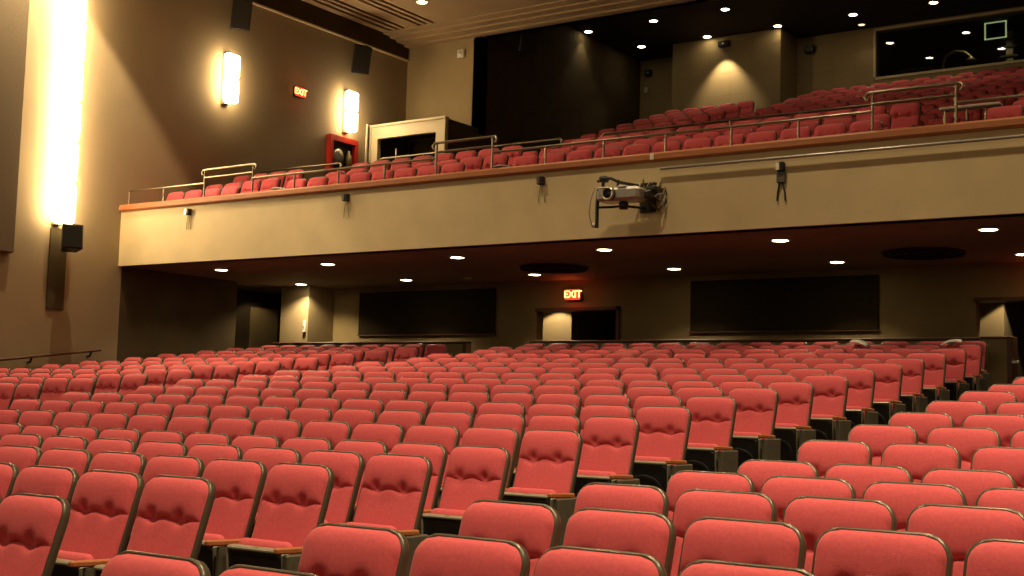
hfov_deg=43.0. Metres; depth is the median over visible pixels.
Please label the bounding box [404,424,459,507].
seat
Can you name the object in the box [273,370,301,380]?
seat
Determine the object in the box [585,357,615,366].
seat
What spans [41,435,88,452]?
seat
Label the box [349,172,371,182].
seat
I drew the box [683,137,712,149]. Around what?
seat
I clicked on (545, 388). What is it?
seat
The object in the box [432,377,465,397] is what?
seat
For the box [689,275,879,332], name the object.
acoustic panel
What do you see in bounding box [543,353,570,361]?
seat
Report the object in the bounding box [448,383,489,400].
seat
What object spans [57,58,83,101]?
diffuser
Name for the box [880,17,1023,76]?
window
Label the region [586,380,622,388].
cushion
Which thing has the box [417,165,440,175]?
seat
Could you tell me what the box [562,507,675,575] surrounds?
seat
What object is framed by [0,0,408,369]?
wall
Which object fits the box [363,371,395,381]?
seat
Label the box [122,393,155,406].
seat
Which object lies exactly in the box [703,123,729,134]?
seat
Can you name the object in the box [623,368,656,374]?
cushion
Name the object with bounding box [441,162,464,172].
seat
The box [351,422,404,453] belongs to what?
seat
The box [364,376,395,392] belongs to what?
seat
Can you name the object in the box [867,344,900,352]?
seat
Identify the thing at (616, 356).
seat
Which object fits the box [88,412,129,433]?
seat
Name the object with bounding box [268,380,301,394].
seat
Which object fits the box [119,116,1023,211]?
balcony ledge
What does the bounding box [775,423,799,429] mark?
seat cushion
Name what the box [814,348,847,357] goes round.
seat
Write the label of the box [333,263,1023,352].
wall
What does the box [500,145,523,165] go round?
seat
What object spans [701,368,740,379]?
seat
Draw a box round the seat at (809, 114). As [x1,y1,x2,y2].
[792,113,821,124]
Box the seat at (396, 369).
[388,366,416,379]
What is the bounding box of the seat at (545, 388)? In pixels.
[534,384,576,403]
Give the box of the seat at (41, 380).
[19,377,45,393]
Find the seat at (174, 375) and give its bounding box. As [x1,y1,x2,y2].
[165,369,193,389]
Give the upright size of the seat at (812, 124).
0.987 m
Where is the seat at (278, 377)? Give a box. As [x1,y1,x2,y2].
[268,375,299,386]
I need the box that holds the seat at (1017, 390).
[987,384,1023,401]
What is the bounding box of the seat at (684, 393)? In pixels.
[676,386,723,406]
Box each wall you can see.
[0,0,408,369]
[117,267,281,362]
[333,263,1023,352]
[406,37,487,142]
[471,25,640,156]
[543,302,1023,376]
[606,311,615,339]
[639,6,1023,118]
[672,28,796,111]
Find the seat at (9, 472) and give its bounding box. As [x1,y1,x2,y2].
[0,462,19,500]
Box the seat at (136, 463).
[88,451,146,476]
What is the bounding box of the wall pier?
[279,286,334,342]
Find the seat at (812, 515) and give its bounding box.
[782,496,896,572]
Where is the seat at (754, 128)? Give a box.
[733,119,760,131]
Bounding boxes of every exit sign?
[293,86,306,98]
[564,289,581,300]
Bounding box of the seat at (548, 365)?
[542,362,573,371]
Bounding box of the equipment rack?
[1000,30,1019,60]
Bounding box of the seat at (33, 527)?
[0,493,70,575]
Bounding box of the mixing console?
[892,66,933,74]
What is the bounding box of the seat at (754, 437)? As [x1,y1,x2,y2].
[728,387,780,467]
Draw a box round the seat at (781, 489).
[760,475,855,521]
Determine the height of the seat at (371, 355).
0.987 m
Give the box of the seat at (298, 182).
[286,179,307,188]
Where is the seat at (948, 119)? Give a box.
[927,117,953,124]
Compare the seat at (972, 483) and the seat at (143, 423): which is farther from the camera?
the seat at (143, 423)
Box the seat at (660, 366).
[650,362,684,378]
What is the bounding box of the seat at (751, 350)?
[742,348,774,357]
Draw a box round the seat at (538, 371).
[515,367,547,378]
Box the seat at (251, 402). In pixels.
[225,395,261,414]
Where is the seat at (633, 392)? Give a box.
[626,386,672,410]
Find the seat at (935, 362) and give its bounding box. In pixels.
[906,352,949,411]
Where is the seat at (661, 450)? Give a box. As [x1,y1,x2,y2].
[632,406,692,492]
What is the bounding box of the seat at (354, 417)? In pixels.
[332,408,376,439]
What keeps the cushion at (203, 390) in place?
on the seat at (204, 390)
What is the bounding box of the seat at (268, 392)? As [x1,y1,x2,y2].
[260,387,294,403]
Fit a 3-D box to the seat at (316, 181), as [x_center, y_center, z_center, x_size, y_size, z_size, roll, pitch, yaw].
[-3.557,-1.508,22.931,0.494,0.987,0.507,-2,-6,34]
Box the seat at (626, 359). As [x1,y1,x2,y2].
[618,357,649,366]
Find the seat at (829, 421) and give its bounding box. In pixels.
[802,375,850,440]
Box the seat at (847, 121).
[823,117,854,132]
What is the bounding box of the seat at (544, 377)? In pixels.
[539,372,576,384]
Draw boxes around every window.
[873,8,1023,79]
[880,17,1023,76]
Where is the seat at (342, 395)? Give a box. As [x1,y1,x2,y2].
[332,389,368,408]
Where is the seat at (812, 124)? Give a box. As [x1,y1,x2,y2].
[789,121,819,136]
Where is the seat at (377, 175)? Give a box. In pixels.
[372,170,394,179]
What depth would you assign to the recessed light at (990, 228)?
16.67 m
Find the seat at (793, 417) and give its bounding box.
[767,381,815,460]
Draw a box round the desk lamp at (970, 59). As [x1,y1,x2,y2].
[941,50,976,68]
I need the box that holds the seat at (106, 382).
[94,373,122,393]
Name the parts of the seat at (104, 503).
armrest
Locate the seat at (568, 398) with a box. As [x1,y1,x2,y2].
[537,393,581,417]
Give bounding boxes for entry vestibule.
[369,116,477,167]
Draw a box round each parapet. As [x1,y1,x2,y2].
[270,341,470,356]
[529,337,981,348]
[980,336,1019,385]
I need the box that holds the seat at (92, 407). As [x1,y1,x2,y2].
[71,400,105,416]
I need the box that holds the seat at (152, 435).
[138,430,184,446]
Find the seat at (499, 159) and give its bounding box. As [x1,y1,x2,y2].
[483,154,508,168]
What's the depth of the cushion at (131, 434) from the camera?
11.00 m
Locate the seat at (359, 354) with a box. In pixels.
[343,350,364,365]
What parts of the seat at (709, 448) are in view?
armrest, panel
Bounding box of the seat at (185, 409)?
[172,403,210,418]
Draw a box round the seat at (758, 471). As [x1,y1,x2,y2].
[737,459,818,492]
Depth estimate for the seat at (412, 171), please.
21.93 m
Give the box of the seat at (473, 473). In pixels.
[421,445,510,535]
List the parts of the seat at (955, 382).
panel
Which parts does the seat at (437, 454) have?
armrest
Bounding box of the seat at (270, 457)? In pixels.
[242,446,301,537]
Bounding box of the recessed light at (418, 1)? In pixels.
[416,0,427,3]
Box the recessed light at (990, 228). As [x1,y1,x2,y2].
[977,227,999,230]
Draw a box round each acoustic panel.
[357,288,495,335]
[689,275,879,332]
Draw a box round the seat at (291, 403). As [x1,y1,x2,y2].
[262,396,300,413]
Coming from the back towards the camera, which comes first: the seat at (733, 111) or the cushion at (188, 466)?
the seat at (733, 111)
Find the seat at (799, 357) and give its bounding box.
[783,353,819,362]
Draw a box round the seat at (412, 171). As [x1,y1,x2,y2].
[394,167,417,177]
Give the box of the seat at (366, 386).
[337,381,371,398]
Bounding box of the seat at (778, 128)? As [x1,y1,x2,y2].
[756,125,785,139]
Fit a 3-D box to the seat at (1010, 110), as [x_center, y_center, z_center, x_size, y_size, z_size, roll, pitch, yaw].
[6.157,-1.849,16.328,0.494,0.987,0.507,-2,-6,34]
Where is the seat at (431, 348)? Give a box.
[424,344,447,356]
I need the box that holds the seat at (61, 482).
[11,465,78,508]
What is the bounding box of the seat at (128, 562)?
[101,550,210,575]
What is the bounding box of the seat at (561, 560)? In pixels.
[534,545,666,575]
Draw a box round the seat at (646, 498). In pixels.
[573,482,669,516]
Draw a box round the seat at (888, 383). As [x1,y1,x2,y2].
[860,363,905,424]
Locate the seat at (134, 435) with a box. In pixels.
[98,428,141,447]
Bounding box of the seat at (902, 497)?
[862,481,966,530]
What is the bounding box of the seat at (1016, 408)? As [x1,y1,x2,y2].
[995,402,1023,415]
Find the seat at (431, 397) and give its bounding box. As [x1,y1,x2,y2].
[408,390,447,414]
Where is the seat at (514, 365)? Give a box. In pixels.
[508,362,539,371]
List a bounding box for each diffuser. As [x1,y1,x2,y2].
[50,180,75,223]
[52,139,78,182]
[55,98,80,142]
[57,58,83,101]
[60,17,85,61]
[62,0,86,21]
[223,77,238,103]
[224,53,239,79]
[344,110,357,131]
[345,90,358,111]
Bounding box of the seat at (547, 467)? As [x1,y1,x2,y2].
[503,429,582,545]
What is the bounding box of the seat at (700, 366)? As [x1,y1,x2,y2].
[689,362,725,374]
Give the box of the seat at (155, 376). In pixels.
[144,369,168,386]
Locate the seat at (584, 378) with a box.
[579,373,616,386]
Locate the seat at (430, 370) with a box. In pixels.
[419,366,447,379]
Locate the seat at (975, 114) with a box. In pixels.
[968,109,982,120]
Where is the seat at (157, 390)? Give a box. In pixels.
[136,385,165,397]
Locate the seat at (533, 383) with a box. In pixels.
[506,378,541,394]
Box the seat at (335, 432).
[301,421,351,450]
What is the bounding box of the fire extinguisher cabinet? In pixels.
[325,134,358,173]
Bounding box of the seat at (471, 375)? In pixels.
[465,372,499,382]
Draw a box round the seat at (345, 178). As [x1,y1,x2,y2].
[328,174,349,184]
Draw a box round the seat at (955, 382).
[930,348,969,400]
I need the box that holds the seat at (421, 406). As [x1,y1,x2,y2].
[384,399,428,424]
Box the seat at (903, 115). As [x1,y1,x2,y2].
[889,102,921,128]
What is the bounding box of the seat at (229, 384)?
[205,379,235,391]
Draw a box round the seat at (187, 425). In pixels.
[167,415,211,439]
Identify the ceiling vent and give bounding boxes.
[518,263,588,273]
[880,247,967,259]
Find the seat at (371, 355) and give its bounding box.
[364,350,387,365]
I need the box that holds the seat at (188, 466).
[126,455,204,549]
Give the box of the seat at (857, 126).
[849,119,882,132]
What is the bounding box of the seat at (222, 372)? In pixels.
[213,365,239,381]
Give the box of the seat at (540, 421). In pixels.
[510,414,581,486]
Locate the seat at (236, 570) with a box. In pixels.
[219,564,317,575]
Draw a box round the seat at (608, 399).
[583,394,630,407]
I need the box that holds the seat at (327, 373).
[302,370,331,379]
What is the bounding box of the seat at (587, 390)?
[579,385,623,417]
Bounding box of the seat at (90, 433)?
[59,426,99,443]
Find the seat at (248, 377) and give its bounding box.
[241,375,269,385]
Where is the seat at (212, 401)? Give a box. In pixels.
[189,395,224,410]
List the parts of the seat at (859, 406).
armrest, panel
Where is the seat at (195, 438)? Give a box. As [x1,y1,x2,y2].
[184,432,231,451]
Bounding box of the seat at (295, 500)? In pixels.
[226,462,334,570]
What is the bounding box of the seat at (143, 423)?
[127,414,169,435]
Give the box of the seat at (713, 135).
[693,131,720,146]
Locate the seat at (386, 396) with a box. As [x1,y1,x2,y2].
[369,390,406,409]
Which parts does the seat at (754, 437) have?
armrest, panel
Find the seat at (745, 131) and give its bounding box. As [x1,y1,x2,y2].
[724,128,752,143]
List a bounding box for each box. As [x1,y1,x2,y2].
[184,208,191,229]
[302,320,305,332]
[342,194,349,216]
[457,49,464,58]
[536,176,544,202]
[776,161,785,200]
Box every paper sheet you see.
[849,339,869,346]
[940,339,961,345]
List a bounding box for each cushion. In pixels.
[0,464,12,500]
[11,467,71,499]
[19,377,42,384]
[57,550,93,559]
[60,472,137,558]
[98,429,136,442]
[127,477,208,557]
[134,456,198,523]
[136,403,170,416]
[195,387,224,396]
[202,460,260,538]
[203,533,224,539]
[219,568,296,575]
[238,538,292,554]
[241,376,266,381]
[242,448,295,512]
[252,464,328,546]
[273,371,299,377]
[302,371,329,377]
[302,382,332,393]
[334,441,383,503]
[337,382,368,391]
[345,522,396,529]
[353,455,426,529]
[373,383,406,391]
[384,400,425,415]
[390,444,442,509]
[404,426,455,483]
[430,402,472,414]
[431,508,464,515]
[439,447,505,509]
[461,428,515,487]
[475,414,521,435]
[507,487,557,498]
[513,430,578,498]
[527,415,577,431]
[537,394,578,408]
[577,470,617,479]
[578,417,635,479]
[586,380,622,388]
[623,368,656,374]
[635,407,688,464]
[635,456,671,464]
[686,397,733,450]
[687,443,719,450]
[728,388,775,438]
[733,432,762,438]
[768,382,811,429]
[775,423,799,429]
[802,376,845,416]
[811,414,835,434]
[846,406,864,423]
[861,364,900,409]
[873,399,891,403]
[885,359,922,402]
[901,392,914,396]
[907,353,944,395]
[923,385,937,389]
[930,349,964,388]
[945,379,958,390]
[954,341,985,372]
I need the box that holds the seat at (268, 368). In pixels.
[255,361,281,378]
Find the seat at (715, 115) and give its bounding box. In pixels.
[708,110,725,123]
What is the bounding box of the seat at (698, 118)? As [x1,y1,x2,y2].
[692,114,710,127]
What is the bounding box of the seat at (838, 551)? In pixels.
[811,527,952,575]
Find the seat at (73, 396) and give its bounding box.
[61,391,91,404]
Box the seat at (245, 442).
[231,434,280,455]
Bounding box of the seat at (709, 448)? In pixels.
[685,396,737,472]
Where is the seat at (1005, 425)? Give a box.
[962,414,1023,446]
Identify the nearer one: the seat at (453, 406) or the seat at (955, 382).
the seat at (453, 406)
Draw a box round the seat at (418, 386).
[410,383,448,394]
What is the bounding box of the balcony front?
[118,127,1023,266]
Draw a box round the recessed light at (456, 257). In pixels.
[449,256,465,258]
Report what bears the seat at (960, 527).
on the floor
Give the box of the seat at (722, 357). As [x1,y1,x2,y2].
[708,353,742,363]
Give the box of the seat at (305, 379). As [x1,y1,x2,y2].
[300,376,330,388]
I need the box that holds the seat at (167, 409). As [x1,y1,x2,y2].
[136,402,173,420]
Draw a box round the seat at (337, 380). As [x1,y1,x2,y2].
[332,376,362,389]
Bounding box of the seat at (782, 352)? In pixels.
[778,348,810,357]
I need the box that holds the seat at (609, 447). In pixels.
[574,416,639,496]
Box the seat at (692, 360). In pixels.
[686,358,720,366]
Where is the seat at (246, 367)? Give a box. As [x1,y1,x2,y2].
[233,361,255,386]
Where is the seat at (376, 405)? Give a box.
[342,398,383,422]
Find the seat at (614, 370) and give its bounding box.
[586,367,620,378]
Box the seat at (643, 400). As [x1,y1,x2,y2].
[633,395,682,418]
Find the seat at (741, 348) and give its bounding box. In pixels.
[725,345,754,354]
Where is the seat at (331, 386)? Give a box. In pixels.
[302,381,335,397]
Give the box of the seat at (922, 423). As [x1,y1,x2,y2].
[888,412,954,443]
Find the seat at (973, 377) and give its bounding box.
[945,344,984,390]
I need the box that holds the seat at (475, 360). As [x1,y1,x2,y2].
[462,357,489,365]
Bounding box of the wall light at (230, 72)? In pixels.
[221,52,239,105]
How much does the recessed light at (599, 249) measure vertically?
0.018 m
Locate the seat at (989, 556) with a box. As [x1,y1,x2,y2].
[963,538,1023,575]
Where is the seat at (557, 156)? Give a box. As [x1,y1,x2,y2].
[540,152,565,163]
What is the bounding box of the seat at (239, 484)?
[197,458,266,575]
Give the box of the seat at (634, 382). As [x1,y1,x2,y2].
[626,380,669,393]
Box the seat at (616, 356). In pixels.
[606,353,635,362]
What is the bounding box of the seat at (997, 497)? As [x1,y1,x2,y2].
[975,487,1023,514]
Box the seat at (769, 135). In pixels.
[746,130,777,142]
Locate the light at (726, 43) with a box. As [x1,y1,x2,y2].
[718,40,729,47]
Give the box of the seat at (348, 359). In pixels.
[329,353,355,370]
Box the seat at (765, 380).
[753,374,797,387]
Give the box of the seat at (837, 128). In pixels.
[813,123,846,136]
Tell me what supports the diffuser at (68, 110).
attached to the wall light at (73, 29)
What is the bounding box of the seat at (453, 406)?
[430,400,476,424]
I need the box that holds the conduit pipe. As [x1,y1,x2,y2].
[660,134,1023,169]
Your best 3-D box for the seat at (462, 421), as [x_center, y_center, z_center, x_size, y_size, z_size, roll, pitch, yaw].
[-0.652,1.541,11.028,0.535,0.987,0.507,-2,-6,35]
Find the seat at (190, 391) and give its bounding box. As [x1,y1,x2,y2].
[165,386,195,399]
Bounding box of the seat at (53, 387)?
[39,377,69,402]
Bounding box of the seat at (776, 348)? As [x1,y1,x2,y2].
[759,345,789,352]
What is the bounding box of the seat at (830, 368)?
[814,363,854,374]
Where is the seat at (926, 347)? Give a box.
[905,344,939,351]
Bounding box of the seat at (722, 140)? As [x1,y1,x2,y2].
[714,133,744,146]
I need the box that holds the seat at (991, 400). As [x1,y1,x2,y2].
[958,391,1017,413]
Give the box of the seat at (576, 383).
[545,379,582,394]
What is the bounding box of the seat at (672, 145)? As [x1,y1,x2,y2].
[652,140,681,152]
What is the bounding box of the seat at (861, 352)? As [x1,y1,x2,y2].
[851,348,885,357]
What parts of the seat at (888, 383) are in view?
armrest, panel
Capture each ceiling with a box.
[122,214,1023,288]
[237,284,281,294]
[302,0,560,32]
[567,0,1023,60]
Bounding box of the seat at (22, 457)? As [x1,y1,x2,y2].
[0,445,42,471]
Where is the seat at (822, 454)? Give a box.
[797,440,872,477]
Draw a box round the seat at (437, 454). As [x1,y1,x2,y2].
[390,442,447,534]
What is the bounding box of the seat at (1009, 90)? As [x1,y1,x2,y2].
[991,87,1016,105]
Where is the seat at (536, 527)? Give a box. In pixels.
[458,499,561,575]
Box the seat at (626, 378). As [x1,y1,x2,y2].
[619,373,659,394]
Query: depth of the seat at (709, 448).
11.53 m
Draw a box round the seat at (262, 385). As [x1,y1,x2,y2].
[237,380,267,392]
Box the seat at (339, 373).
[332,370,363,379]
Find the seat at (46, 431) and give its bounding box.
[22,424,60,440]
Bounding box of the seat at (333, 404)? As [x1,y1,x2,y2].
[301,397,341,419]
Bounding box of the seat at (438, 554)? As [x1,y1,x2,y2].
[409,533,530,575]
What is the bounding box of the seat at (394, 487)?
[345,453,432,575]
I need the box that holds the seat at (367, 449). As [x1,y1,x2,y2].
[334,439,388,521]
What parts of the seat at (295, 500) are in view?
armrest, panel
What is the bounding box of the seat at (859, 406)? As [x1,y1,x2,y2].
[832,368,877,428]
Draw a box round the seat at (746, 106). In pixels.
[737,101,754,116]
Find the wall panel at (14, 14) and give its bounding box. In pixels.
[0,0,29,252]
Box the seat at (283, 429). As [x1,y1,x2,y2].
[254,419,302,446]
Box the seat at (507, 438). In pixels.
[437,427,519,507]
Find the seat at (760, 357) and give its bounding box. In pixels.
[746,353,780,362]
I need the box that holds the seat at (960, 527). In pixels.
[905,503,1023,575]
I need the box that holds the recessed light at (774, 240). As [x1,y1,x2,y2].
[770,239,790,241]
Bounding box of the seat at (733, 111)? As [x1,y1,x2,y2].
[723,105,740,118]
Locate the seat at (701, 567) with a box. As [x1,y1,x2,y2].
[679,559,814,575]
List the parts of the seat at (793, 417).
armrest, panel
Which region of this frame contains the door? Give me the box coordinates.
[247,307,277,347]
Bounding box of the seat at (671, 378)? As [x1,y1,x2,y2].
[663,373,703,389]
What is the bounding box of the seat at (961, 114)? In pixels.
[941,110,969,121]
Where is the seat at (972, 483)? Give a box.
[921,468,1016,505]
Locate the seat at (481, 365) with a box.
[476,362,505,371]
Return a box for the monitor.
[984,20,1006,39]
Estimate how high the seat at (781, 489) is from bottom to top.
0.987 m
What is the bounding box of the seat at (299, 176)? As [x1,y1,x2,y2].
[283,169,304,187]
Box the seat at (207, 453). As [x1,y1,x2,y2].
[187,443,242,467]
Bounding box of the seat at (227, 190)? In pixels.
[221,185,240,194]
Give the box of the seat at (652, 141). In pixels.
[633,138,659,152]
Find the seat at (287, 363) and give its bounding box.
[272,357,294,369]
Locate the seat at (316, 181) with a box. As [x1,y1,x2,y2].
[307,176,328,186]
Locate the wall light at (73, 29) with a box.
[50,0,86,225]
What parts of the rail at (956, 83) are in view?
post, post, post, post, post, post, post, post, post, post, post, post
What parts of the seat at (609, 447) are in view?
armrest, panel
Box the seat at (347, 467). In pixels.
[302,450,364,523]
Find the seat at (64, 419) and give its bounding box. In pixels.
[52,411,91,430]
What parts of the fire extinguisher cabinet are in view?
panel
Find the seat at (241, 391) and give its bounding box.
[226,387,260,399]
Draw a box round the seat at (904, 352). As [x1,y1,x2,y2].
[890,348,924,357]
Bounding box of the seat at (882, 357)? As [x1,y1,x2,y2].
[864,353,902,362]
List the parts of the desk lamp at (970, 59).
lamp shade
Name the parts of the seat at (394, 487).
armrest, panel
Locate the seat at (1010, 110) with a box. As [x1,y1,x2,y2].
[985,105,1023,119]
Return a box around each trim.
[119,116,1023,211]
[252,0,408,58]
[253,2,408,61]
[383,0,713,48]
[535,296,1023,339]
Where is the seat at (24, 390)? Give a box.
[12,383,42,402]
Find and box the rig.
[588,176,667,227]
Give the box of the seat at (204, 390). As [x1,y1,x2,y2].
[195,386,227,401]
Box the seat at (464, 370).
[450,366,479,378]
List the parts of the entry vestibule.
door frame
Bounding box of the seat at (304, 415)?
[289,407,331,435]
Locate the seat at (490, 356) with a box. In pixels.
[483,353,509,361]
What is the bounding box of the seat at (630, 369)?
[622,367,658,376]
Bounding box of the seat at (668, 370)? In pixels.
[660,367,698,379]
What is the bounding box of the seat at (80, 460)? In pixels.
[38,448,92,478]
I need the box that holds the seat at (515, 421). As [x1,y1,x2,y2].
[475,413,525,469]
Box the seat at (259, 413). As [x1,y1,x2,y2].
[249,406,289,425]
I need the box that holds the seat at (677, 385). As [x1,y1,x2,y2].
[672,380,714,394]
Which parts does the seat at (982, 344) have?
panel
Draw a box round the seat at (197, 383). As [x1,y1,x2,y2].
[175,379,205,390]
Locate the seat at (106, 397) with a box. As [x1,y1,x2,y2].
[91,392,122,405]
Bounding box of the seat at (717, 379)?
[707,374,749,387]
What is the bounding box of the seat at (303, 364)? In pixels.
[294,357,318,375]
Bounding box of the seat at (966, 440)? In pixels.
[926,426,1000,468]
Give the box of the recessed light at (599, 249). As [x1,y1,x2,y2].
[595,248,613,250]
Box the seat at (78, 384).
[67,377,95,394]
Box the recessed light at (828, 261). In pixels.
[828,261,845,262]
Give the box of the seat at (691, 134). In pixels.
[675,126,701,137]
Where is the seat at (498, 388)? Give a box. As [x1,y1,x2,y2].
[490,384,532,401]
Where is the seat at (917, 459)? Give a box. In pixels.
[880,443,961,482]
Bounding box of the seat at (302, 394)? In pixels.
[295,388,330,405]
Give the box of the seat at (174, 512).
[93,475,215,575]
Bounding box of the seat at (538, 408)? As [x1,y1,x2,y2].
[524,403,578,434]
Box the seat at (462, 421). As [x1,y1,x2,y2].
[425,411,473,445]
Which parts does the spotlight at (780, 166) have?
plate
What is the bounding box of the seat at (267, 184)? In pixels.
[260,178,280,190]
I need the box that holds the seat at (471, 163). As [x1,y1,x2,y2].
[461,156,483,170]
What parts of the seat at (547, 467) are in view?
armrest, panel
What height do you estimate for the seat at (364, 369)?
0.987 m
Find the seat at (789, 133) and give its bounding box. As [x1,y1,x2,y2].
[779,126,811,139]
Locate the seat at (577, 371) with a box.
[550,367,583,379]
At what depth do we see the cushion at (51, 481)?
7.45 m
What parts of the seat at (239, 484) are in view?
armrest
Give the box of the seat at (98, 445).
[86,438,136,457]
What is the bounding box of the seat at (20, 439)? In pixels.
[0,433,43,448]
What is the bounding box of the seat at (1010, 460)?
[970,446,1023,488]
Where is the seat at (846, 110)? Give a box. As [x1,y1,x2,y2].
[823,109,853,122]
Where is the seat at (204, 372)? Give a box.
[191,365,214,382]
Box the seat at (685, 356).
[673,353,705,366]
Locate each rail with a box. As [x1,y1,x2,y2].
[0,349,100,363]
[128,81,1023,203]
[258,162,342,173]
[380,138,563,159]
[601,96,954,135]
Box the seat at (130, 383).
[119,374,147,397]
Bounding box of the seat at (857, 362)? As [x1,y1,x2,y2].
[842,358,880,367]
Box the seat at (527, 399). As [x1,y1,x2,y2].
[492,392,534,419]
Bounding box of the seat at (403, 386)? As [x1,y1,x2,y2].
[373,382,409,398]
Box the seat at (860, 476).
[824,463,912,498]
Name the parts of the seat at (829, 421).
armrest, panel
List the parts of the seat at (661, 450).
armrest, panel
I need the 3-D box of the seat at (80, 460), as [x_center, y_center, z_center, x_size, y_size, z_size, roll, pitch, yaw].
[-3.123,1.560,8.579,0.535,0.987,0.507,-2,-6,34]
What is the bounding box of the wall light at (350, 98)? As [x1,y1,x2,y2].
[342,90,358,133]
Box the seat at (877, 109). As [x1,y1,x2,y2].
[855,106,886,120]
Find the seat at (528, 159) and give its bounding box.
[513,155,538,165]
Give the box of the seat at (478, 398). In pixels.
[449,391,490,426]
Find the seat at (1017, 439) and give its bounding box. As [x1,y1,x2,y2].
[1009,429,1023,447]
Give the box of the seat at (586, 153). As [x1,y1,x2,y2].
[567,149,593,160]
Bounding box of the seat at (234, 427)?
[210,417,255,441]
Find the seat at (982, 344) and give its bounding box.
[953,341,989,390]
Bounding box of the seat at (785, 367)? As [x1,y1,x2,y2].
[770,363,809,373]
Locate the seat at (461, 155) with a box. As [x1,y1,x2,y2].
[455,150,476,161]
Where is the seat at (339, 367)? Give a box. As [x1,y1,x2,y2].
[330,365,357,380]
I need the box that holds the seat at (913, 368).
[885,358,927,414]
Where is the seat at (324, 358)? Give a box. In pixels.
[308,353,330,369]
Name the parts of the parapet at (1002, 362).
panel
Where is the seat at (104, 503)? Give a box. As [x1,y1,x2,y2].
[51,470,144,575]
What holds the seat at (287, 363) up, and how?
on the floor
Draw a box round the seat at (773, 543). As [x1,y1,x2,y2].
[677,516,806,575]
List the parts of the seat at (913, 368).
armrest, panel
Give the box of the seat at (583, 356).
[574,353,602,361]
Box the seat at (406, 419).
[377,410,423,441]
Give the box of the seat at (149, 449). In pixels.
[136,441,187,462]
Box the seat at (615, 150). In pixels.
[594,146,621,157]
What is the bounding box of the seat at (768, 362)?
[762,358,797,367]
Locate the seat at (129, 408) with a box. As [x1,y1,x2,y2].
[103,401,138,418]
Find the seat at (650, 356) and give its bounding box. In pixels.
[639,353,670,366]
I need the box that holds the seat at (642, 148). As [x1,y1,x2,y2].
[623,143,651,154]
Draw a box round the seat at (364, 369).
[359,366,386,379]
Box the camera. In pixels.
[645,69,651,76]
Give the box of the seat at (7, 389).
[0,382,17,408]
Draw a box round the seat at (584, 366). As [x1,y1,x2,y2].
[577,362,609,372]
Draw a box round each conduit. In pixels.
[365,124,367,161]
[368,125,371,162]
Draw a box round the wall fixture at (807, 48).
[804,44,814,53]
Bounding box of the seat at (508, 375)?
[501,372,537,383]
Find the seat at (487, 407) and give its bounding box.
[476,402,525,419]
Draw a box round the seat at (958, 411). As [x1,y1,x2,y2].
[925,400,987,426]
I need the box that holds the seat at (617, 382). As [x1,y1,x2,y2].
[586,379,625,393]
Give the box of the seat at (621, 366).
[612,362,646,376]
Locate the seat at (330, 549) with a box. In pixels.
[297,523,409,575]
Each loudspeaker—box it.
[61,223,82,252]
[230,0,252,30]
[351,44,371,74]
[515,30,537,52]
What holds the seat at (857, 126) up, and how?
on the floor
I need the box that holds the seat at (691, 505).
[670,489,777,575]
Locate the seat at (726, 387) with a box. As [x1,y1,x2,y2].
[719,381,763,395]
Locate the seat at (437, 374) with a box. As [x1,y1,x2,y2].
[430,371,463,382]
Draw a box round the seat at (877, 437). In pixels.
[848,424,918,464]
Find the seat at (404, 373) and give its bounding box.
[396,371,428,381]
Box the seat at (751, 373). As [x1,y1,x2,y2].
[744,368,783,380]
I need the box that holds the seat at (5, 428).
[0,423,23,437]
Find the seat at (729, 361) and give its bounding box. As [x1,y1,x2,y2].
[724,358,758,367]
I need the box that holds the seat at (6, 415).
[0,409,20,423]
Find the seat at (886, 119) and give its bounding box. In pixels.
[858,113,891,129]
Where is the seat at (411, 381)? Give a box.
[398,377,430,399]
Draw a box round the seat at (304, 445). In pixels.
[281,437,332,462]
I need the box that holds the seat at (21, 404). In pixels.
[10,398,42,413]
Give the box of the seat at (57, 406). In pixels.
[40,399,72,414]
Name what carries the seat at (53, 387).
on the floor
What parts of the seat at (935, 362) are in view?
panel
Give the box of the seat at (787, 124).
[762,116,790,128]
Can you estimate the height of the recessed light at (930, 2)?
0.018 m
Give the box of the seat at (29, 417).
[18,410,55,427]
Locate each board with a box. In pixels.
[46,227,66,309]
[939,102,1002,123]
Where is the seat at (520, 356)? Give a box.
[512,353,539,361]
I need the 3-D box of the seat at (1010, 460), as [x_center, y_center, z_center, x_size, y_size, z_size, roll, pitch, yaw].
[2.896,1.428,7.581,0.529,0.987,0.507,-2,-6,35]
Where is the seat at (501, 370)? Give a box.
[482,366,513,378]
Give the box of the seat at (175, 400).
[155,394,189,408]
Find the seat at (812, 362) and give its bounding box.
[801,358,838,367]
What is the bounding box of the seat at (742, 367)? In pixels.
[729,362,766,373]
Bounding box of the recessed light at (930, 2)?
[928,1,938,3]
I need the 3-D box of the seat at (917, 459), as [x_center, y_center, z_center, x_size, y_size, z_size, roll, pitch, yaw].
[2.438,1.444,7.892,0.529,0.987,0.507,-2,-6,34]
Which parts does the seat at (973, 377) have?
panel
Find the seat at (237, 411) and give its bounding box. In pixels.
[209,405,249,425]
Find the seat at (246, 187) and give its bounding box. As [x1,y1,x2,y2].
[241,180,261,192]
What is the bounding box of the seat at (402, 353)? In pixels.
[394,347,418,360]
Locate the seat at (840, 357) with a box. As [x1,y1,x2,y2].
[823,353,859,362]
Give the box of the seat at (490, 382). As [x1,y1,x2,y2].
[469,378,503,395]
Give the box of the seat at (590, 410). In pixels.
[579,404,633,435]
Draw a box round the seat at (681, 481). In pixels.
[666,470,754,520]

